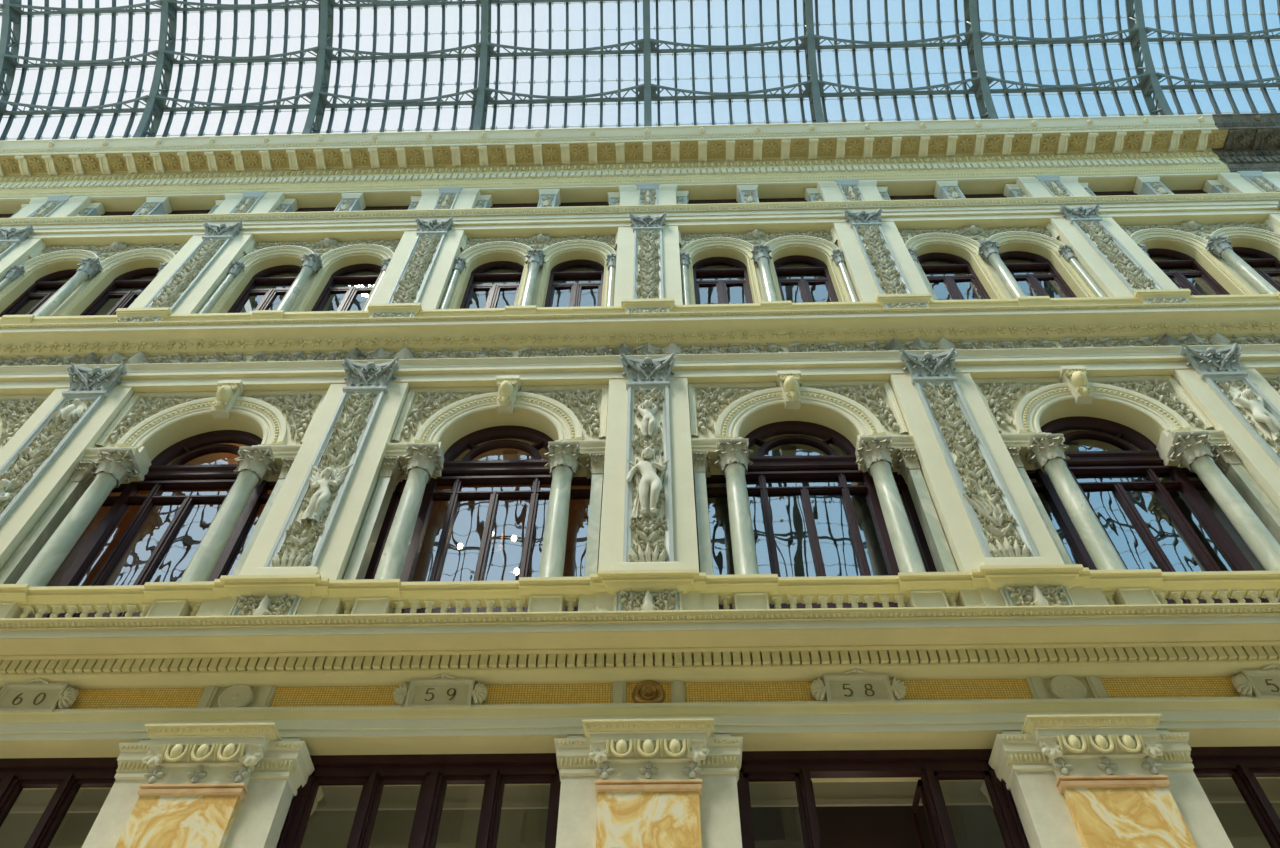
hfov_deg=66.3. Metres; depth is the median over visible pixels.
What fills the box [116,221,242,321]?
pilaster
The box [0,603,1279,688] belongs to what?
crown molding
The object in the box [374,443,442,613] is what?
marble column
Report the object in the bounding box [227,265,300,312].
casement
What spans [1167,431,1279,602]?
marble column
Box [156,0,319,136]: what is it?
skylight
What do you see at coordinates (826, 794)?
window panes
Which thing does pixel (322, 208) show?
attic window
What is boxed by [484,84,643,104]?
truss
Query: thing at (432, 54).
truss
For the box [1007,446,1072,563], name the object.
pilaster
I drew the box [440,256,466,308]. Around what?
colonnette
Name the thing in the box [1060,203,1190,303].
pilaster
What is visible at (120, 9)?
truss
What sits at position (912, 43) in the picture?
truss
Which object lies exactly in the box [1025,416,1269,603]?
arched window
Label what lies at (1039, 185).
pier
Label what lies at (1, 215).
attic window
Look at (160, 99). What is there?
truss
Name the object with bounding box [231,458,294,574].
pilaster
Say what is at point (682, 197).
post
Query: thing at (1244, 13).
skylight
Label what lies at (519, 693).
mosaic panel
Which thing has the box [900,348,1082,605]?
pilaster
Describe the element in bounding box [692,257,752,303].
casement
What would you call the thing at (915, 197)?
attic window
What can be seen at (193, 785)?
pilaster
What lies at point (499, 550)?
chandelier
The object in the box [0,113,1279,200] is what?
crown molding
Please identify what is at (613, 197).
post
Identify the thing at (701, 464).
pilaster
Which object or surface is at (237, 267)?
colonnette
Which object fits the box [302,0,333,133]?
rib
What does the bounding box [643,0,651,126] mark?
rib
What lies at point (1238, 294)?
arch
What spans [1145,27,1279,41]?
truss
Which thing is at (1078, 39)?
truss
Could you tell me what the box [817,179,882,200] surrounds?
pier
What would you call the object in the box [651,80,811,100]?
truss
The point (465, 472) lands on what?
arched window
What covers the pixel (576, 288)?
casement
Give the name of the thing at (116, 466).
marble column
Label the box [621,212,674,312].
pilaster
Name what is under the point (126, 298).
casement
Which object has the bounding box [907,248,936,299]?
colonnette
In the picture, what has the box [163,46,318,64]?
truss
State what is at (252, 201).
pier
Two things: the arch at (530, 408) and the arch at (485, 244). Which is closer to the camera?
the arch at (530, 408)
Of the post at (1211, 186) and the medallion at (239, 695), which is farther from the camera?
the post at (1211, 186)
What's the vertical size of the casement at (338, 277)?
3.420 m
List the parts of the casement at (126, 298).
casement frame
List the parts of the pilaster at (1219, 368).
neck moulding, panel frame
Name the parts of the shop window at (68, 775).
casement frame, casement frame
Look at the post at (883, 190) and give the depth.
22.53 m
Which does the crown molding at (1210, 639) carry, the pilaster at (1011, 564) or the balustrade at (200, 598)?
the balustrade at (200, 598)
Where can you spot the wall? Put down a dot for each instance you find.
(963, 544)
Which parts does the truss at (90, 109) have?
gusset plate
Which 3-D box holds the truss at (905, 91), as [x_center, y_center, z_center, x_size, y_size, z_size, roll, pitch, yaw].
[7.110,-9.318,27.097,4.420,0.338,0.556,-1,-55,1]
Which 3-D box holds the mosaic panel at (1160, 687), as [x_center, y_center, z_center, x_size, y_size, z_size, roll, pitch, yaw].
[6.044,2.917,10.740,1.910,0.410,0.045,-1,-55,1]
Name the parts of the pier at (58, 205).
panel frame, cap moulding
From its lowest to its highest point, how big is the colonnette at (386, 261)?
2.720 m
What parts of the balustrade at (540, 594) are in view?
rail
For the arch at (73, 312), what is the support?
attached to the wall
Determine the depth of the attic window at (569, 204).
22.93 m
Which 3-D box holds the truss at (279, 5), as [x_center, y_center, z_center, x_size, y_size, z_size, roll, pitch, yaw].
[-11.318,-12.123,28.274,4.420,0.504,0.424,-1,-55,1]
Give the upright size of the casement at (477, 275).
3.420 m
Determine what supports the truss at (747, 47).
attached to the rib at (816, 111)
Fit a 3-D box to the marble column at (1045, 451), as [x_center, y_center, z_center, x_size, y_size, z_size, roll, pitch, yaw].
[5.965,1.211,13.258,0.590,3.040,0.590,-1,-55,1]
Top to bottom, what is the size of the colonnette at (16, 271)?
2.720 m
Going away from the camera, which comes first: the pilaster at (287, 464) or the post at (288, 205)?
the pilaster at (287, 464)
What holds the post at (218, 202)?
on the entablature at (1224, 208)
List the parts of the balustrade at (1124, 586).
rail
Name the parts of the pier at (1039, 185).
cap moulding, panel frame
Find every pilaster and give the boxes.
[0,225,33,258]
[0,362,126,526]
[0,461,97,583]
[82,723,323,847]
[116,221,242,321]
[220,357,398,615]
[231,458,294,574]
[343,456,404,613]
[367,217,452,317]
[554,718,742,847]
[584,453,604,575]
[597,353,697,610]
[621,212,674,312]
[692,451,712,574]
[844,208,930,307]
[895,448,957,606]
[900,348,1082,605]
[981,713,1232,847]
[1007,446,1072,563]
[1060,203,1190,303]
[1180,343,1279,468]
[1211,443,1279,543]
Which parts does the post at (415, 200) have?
cap moulding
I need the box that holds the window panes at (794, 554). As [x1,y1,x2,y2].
[0,255,1279,847]
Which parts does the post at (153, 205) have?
cap moulding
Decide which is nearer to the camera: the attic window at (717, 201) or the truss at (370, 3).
the attic window at (717, 201)
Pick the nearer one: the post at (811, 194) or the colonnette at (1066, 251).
the colonnette at (1066, 251)
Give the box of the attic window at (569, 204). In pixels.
[559,202,608,206]
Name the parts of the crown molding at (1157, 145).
crown moulding, bead course moulding, egg moulding, dentil moulding, bed moulding, bead moulding, crown moulding, egg moulding, bead course moulding, dentil moulding, bed moulding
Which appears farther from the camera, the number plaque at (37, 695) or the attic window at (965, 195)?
the attic window at (965, 195)
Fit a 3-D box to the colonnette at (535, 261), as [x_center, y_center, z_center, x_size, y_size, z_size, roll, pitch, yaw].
[-2.140,-2.667,19.029,0.436,2.720,0.436,-1,-55,1]
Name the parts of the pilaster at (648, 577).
pedestal frame, neck moulding, panel frame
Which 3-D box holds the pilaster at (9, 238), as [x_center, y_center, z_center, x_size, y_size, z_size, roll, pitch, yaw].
[-13.636,-2.768,19.510,0.960,4.819,0.600,-1,-55,1]
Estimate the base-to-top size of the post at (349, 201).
1.480 m
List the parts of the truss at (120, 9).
gusset plate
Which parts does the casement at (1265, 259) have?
casement frame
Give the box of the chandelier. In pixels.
[457,485,519,574]
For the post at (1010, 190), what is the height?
1.480 m
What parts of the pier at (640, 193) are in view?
panel frame, cap moulding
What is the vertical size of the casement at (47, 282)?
3.420 m
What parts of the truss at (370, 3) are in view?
gusset plate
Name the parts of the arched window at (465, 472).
rail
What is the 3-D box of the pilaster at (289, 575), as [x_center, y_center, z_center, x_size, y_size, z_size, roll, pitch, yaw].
[-4.479,0.936,13.997,1.220,6.174,0.895,-1,-55,1]
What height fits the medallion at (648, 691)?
0.420 m
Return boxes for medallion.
[196,684,275,707]
[612,680,684,702]
[1026,675,1108,698]
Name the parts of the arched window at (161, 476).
rail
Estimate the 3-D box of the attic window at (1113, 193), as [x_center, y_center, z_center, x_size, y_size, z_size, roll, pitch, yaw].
[10.818,-4.932,22.200,1.440,1.515,0.085,-1,-55,1]
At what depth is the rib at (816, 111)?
27.29 m
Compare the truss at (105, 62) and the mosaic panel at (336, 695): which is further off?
the truss at (105, 62)
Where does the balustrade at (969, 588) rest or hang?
on the crown molding at (1210, 639)
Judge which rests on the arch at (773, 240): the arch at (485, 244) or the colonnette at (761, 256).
the colonnette at (761, 256)
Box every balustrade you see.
[0,579,234,617]
[297,574,614,614]
[681,569,1004,609]
[1068,568,1279,604]
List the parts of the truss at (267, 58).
gusset plate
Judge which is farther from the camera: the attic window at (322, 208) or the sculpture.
the attic window at (322, 208)
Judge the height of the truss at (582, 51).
0.429 m
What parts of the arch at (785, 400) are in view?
spandrel moulding, bead moulding, spandrel moulding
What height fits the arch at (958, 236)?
4.241 m
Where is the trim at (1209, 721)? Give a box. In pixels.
[0,697,1279,789]
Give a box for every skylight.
[0,0,160,140]
[0,16,11,95]
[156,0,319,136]
[320,0,480,132]
[485,0,643,129]
[650,0,811,125]
[814,0,979,122]
[977,0,1149,118]
[1135,0,1279,114]
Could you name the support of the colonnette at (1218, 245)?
on the arch at (1238, 294)
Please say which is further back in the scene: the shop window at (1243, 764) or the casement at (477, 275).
the casement at (477, 275)
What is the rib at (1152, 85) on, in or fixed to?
attached to the wall
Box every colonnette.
[0,265,25,291]
[33,257,102,315]
[135,262,168,299]
[198,261,244,313]
[276,253,322,311]
[363,258,391,310]
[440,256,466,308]
[520,249,545,305]
[605,254,616,305]
[680,252,690,304]
[751,244,776,300]
[831,249,858,301]
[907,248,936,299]
[978,240,1025,298]
[1058,245,1106,296]
[1137,243,1173,282]
[1206,235,1278,293]
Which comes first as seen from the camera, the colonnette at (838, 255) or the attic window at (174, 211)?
the colonnette at (838, 255)
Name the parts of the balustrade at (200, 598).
rail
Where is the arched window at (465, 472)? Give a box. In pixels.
[364,425,590,612]
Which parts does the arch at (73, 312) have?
spandrel moulding, bead moulding, jamb moulding, sill, bead moulding, jamb moulding, bead moulding, bead moulding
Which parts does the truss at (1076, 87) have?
gusset plate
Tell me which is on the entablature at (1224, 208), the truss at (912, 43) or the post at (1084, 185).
the post at (1084, 185)
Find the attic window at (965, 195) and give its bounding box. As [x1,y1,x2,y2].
[964,194,1006,197]
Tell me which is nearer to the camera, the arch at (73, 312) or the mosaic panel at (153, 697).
the mosaic panel at (153, 697)
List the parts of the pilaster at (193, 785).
egg moulding, egg moulding, abacus moulding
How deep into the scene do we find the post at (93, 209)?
22.93 m
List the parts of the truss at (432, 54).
gusset plate, gusset plate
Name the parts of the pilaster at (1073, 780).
abacus moulding, egg moulding, egg moulding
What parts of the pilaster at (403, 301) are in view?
pedestal frame, panel frame, neck moulding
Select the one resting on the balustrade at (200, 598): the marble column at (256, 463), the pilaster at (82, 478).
the marble column at (256, 463)
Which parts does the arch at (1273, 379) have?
spandrel moulding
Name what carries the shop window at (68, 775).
in the wall
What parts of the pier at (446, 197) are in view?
panel frame, cap moulding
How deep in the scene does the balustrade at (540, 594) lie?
11.93 m
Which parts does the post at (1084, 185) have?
cap moulding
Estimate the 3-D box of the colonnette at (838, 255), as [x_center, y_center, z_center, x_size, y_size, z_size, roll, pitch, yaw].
[4.035,-2.688,18.966,0.299,2.720,0.310,-1,-55,1]
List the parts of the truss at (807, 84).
gusset plate, gusset plate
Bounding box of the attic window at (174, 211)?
[168,210,209,214]
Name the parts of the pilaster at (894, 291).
neck moulding, panel frame, pedestal frame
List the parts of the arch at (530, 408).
spandrel moulding, bead moulding, spandrel moulding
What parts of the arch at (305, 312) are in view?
spandrel moulding, jamb moulding, bead moulding, sill, bead moulding, jamb moulding, bead moulding, bead moulding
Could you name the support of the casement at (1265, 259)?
attached to the arch at (1238, 294)
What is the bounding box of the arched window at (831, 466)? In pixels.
[706,421,936,609]
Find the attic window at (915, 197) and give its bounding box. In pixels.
[889,195,936,199]
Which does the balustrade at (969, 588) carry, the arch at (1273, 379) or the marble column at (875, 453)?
the marble column at (875, 453)
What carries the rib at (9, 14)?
attached to the wall
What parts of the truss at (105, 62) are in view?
gusset plate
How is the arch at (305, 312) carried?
attached to the wall
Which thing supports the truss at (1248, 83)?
attached to the rib
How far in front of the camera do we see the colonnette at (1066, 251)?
19.17 m
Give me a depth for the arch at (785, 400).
15.60 m
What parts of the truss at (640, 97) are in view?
gusset plate, gusset plate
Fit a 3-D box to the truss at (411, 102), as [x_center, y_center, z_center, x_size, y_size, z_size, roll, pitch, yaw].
[-6.686,-9.098,27.359,4.420,0.338,0.556,-1,-55,1]
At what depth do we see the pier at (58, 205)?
22.65 m
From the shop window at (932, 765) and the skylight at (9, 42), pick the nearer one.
the shop window at (932, 765)
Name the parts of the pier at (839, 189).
cap moulding, panel frame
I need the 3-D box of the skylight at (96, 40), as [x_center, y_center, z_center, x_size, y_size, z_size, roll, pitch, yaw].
[-16.051,-15.266,24.016,4.600,7.860,17.123,-1,-55,1]
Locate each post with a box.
[9,204,27,217]
[74,202,105,216]
[133,197,171,214]
[208,200,223,213]
[275,199,297,211]
[334,193,365,210]
[408,196,421,209]
[475,195,492,207]
[537,189,560,206]
[607,192,619,205]
[676,190,688,203]
[736,185,758,202]
[805,188,822,201]
[877,186,890,199]
[934,180,965,198]
[1003,184,1027,197]
[1079,182,1095,195]
[1133,176,1173,194]
[1203,180,1234,193]
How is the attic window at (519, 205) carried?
in the wall
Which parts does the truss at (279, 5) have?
gusset plate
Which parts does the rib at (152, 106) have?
gusset plate, gusset plate, gusset plate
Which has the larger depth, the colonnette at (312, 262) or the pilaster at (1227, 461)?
the colonnette at (312, 262)
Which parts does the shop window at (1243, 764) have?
casement frame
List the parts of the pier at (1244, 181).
cap moulding, panel frame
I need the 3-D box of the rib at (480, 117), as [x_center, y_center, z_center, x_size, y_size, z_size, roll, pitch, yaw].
[-4.555,-15.399,23.716,0.560,7.793,16.990,-1,-55,1]
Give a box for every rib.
[0,0,21,122]
[132,0,176,137]
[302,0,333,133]
[473,0,490,129]
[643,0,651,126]
[803,0,824,122]
[963,0,998,118]
[1125,0,1173,115]
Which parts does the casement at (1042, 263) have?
casement frame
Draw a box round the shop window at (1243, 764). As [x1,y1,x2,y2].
[1190,746,1279,847]
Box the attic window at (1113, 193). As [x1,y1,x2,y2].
[1093,191,1137,195]
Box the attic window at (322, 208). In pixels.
[295,207,335,211]
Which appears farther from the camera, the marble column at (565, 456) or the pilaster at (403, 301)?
the pilaster at (403, 301)
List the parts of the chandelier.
arm, stem, arm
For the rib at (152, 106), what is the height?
7.793 m
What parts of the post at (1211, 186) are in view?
cap moulding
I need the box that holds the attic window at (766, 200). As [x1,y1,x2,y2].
[759,198,806,202]
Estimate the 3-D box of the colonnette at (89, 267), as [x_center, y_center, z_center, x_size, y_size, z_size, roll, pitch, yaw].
[-11.337,-2.520,19.203,0.436,2.720,0.436,-1,-55,1]
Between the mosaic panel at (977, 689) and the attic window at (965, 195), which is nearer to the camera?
the mosaic panel at (977, 689)
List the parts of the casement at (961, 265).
casement frame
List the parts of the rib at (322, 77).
gusset plate, gusset plate, gusset plate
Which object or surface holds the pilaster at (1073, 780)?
on the floor
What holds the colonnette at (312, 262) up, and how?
on the arch at (305, 312)
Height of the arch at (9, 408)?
1.907 m
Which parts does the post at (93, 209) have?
cap moulding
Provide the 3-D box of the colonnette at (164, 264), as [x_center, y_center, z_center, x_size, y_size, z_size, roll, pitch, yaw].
[-9.761,-2.468,19.229,0.299,2.720,0.310,-1,-55,1]
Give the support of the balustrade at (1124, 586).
on the crown molding at (1210, 639)
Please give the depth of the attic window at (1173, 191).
22.65 m
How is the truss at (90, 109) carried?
attached to the rib at (9, 14)
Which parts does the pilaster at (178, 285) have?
pedestal frame, panel frame, neck moulding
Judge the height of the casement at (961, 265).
3.420 m
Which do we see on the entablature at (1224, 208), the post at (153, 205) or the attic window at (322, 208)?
the post at (153, 205)
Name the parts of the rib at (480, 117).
gusset plate, gusset plate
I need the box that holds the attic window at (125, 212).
[101,211,135,215]
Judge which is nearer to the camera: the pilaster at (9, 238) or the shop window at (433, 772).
the shop window at (433, 772)
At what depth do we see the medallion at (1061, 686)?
10.74 m
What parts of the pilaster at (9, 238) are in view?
panel frame, neck moulding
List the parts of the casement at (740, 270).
casement frame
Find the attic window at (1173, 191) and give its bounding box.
[1171,190,1207,193]
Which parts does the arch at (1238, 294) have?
bead moulding, bead moulding, jamb moulding, sill, bead moulding, jamb moulding, bead moulding, spandrel moulding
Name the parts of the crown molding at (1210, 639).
bead moulding, dentil moulding, crown moulding, bed moulding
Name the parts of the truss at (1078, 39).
gusset plate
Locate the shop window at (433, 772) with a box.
[276,753,560,847]
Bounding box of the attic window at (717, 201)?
[687,199,737,203]
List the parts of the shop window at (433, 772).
casement frame, casement frame, casement frame, casement frame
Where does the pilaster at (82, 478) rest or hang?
attached to the wall
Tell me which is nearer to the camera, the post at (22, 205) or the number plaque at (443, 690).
the number plaque at (443, 690)
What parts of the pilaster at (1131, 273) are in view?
neck moulding, panel frame, pedestal frame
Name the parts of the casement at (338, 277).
casement frame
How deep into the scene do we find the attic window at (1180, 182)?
22.89 m
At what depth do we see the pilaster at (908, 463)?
13.51 m
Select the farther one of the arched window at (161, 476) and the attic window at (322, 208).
the attic window at (322, 208)
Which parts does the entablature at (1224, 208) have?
crown moulding, bead moulding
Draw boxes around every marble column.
[16,448,140,617]
[179,446,277,581]
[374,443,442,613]
[538,441,583,610]
[713,438,758,608]
[855,436,925,606]
[1025,434,1125,599]
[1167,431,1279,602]
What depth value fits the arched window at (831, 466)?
14.57 m
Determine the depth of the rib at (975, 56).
27.23 m
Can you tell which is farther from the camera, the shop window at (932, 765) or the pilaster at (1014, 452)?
the pilaster at (1014, 452)
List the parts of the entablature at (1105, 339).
rinceau moulding, rinceau moulding, rinceau moulding, crown moulding, cap moulding, bead moulding, rinceau moulding, rinceau moulding, rinceau moulding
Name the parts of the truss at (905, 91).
gusset plate, gusset plate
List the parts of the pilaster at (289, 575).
pedestal frame, panel frame, neck moulding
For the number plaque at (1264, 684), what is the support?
attached to the wall
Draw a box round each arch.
[0,242,185,323]
[0,394,49,449]
[81,380,327,483]
[163,238,399,320]
[385,375,608,479]
[415,231,625,316]
[670,227,882,311]
[688,370,914,474]
[899,223,1141,306]
[973,366,1227,469]
[1120,218,1279,302]
[1260,374,1279,394]
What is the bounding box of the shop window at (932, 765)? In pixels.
[737,748,1029,847]
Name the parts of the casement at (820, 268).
casement frame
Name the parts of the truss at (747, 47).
gusset plate, gusset plate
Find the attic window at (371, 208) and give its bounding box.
[362,206,408,210]
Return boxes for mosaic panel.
[69,688,204,708]
[269,686,398,706]
[482,683,612,704]
[684,681,816,702]
[901,679,1033,699]
[1100,677,1241,697]
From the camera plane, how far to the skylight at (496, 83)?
28.03 m
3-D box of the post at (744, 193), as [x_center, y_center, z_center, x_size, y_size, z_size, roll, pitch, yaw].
[2.485,-4.955,22.226,0.490,1.480,0.412,-1,-55,1]
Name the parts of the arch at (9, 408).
spandrel moulding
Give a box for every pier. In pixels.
[11,195,91,217]
[212,191,284,213]
[415,187,480,209]
[619,183,676,204]
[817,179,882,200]
[1016,175,1090,196]
[1217,171,1279,192]
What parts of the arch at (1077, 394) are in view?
spandrel moulding, bead moulding, spandrel moulding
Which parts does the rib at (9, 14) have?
gusset plate, gusset plate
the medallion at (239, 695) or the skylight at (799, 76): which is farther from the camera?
the skylight at (799, 76)
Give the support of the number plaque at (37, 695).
attached to the wall
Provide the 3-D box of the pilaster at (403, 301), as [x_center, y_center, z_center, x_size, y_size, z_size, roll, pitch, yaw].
[-4.439,-2.915,19.336,0.960,4.819,0.600,-1,-55,1]
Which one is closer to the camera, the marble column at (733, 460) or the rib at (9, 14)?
the marble column at (733, 460)
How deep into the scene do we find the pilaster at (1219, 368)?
15.28 m
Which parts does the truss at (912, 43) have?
gusset plate, gusset plate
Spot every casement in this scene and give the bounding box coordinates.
[0,269,76,316]
[79,268,158,315]
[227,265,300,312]
[311,263,381,310]
[460,261,523,308]
[544,259,603,306]
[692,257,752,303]
[774,255,838,301]
[917,253,990,299]
[1000,251,1076,297]
[1147,248,1230,294]
[1232,247,1279,291]
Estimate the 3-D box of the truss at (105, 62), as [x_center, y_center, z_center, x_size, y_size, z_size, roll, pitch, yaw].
[-15.896,-10.460,28.100,4.420,0.429,0.500,-1,-55,1]
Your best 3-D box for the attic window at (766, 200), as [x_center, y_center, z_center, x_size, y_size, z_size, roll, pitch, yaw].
[3.360,-4.813,22.341,1.440,1.515,0.085,-1,-55,1]
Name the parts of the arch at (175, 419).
spandrel moulding, bead moulding, spandrel moulding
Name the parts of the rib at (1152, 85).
gusset plate, gusset plate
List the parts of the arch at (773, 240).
spandrel moulding, bead moulding, bead moulding, jamb moulding, sill, bead moulding, bead moulding, jamb moulding, spandrel moulding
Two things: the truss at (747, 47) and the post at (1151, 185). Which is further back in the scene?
the truss at (747, 47)
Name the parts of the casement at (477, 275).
casement frame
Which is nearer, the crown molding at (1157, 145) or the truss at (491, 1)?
the crown molding at (1157, 145)
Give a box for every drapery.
[631,475,645,519]
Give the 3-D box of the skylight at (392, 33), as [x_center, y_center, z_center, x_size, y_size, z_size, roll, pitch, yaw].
[-6.854,-15.413,23.841,4.600,7.860,17.123,-1,-55,1]
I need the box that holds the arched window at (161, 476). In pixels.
[42,430,276,617]
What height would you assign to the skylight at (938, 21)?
7.860 m
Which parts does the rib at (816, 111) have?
gusset plate, gusset plate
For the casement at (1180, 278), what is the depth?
19.80 m
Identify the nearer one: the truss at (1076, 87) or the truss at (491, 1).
the truss at (1076, 87)
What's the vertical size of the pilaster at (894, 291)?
4.819 m
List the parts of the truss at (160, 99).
gusset plate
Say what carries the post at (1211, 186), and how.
on the entablature at (1224, 208)
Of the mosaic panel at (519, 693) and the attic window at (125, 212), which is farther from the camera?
the attic window at (125, 212)
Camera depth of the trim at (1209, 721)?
10.55 m
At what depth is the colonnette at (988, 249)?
19.16 m
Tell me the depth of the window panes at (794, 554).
17.76 m
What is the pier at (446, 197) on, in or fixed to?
on the entablature at (1224, 208)
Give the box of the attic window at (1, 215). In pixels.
[0,214,12,217]
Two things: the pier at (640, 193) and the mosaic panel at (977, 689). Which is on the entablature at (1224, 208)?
the pier at (640, 193)
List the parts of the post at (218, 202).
cap moulding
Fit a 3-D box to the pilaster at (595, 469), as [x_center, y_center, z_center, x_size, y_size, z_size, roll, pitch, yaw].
[-0.625,1.416,13.472,0.360,3.030,0.394,-1,-55,1]
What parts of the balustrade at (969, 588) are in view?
rail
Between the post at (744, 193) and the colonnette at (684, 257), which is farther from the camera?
the post at (744, 193)
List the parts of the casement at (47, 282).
casement frame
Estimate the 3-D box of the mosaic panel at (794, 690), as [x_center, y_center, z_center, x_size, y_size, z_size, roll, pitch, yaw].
[1.445,2.991,10.828,1.910,0.410,0.045,-1,-55,1]
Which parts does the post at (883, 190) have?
cap moulding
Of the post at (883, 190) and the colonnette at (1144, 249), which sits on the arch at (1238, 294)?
the colonnette at (1144, 249)
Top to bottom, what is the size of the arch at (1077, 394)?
1.907 m
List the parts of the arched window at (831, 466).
rail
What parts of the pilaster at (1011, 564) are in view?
neck moulding, panel frame, pedestal frame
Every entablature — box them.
[0,192,1279,246]
[0,301,1279,394]
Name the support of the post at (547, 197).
on the entablature at (1224, 208)
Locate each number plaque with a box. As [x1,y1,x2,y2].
[0,677,78,712]
[393,672,486,708]
[811,668,905,703]
[1231,663,1279,699]
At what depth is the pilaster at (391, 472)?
13.68 m
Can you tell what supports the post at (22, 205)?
on the entablature at (1224, 208)
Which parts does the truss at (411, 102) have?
gusset plate, gusset plate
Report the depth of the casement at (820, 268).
20.22 m
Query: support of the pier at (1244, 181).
on the entablature at (1224, 208)
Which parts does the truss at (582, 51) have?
gusset plate, gusset plate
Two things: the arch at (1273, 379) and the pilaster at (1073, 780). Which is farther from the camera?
the arch at (1273, 379)
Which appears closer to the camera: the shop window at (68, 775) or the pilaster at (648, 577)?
the shop window at (68, 775)
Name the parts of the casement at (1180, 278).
casement frame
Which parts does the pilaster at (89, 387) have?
panel frame, neck moulding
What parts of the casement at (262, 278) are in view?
casement frame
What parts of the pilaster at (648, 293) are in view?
pedestal frame, neck moulding, panel frame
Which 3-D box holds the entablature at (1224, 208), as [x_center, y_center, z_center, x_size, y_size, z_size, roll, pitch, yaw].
[-9.918,-4.152,21.567,47.800,0.678,0.700,-1,-55,1]
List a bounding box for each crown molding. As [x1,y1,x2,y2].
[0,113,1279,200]
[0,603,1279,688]
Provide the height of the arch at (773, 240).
4.241 m
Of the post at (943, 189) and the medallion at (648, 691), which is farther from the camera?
the post at (943, 189)
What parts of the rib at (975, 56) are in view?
gusset plate, gusset plate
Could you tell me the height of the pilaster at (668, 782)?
8.200 m
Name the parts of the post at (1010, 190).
cap moulding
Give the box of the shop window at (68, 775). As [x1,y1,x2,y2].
[0,757,117,847]
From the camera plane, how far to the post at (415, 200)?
22.74 m
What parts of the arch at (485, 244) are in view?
spandrel moulding, jamb moulding, bead moulding, bead moulding, sill, jamb moulding, bead moulding, bead moulding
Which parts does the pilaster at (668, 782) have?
egg moulding, abacus moulding, egg moulding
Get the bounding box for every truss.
[0,95,147,115]
[3,50,157,67]
[8,0,161,14]
[154,91,312,111]
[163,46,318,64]
[167,0,320,11]
[318,87,477,107]
[324,43,480,60]
[329,0,480,7]
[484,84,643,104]
[487,39,643,56]
[490,0,636,3]
[650,35,807,52]
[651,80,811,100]
[814,31,972,49]
[818,76,980,96]
[979,27,1139,45]
[987,72,1150,93]
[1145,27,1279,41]
[1156,72,1279,89]
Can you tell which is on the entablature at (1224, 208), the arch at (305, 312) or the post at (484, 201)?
the post at (484, 201)
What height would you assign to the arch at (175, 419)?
1.907 m
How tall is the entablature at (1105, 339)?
1.458 m
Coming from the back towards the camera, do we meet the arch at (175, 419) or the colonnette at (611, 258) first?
the colonnette at (611, 258)
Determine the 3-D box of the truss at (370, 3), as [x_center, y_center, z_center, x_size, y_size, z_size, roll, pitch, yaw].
[-6.720,-12.197,28.187,4.420,0.504,0.424,-1,-55,1]
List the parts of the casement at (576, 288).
casement frame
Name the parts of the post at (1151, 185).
cap moulding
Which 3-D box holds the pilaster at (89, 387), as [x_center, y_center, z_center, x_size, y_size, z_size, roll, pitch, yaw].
[-9.078,1.009,14.084,1.220,6.174,0.895,-1,-55,1]
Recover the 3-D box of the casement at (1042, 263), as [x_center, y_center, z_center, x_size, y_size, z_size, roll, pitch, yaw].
[7.900,-2.627,19.360,1.240,3.420,0.150,-1,-55,1]
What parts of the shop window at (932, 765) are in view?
casement frame, casement frame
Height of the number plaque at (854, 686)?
0.480 m
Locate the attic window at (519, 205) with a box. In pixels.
[490,203,537,207]
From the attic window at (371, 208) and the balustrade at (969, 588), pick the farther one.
the attic window at (371, 208)
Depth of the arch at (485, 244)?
20.50 m
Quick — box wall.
[0,180,1279,742]
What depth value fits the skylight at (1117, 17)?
27.72 m
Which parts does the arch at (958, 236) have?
bead moulding, bead moulding, jamb moulding, bead moulding, sill, bead moulding, jamb moulding, spandrel moulding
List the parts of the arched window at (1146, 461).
rail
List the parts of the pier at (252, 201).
panel frame, cap moulding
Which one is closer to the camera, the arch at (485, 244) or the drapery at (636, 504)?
the drapery at (636, 504)
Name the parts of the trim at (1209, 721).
moulding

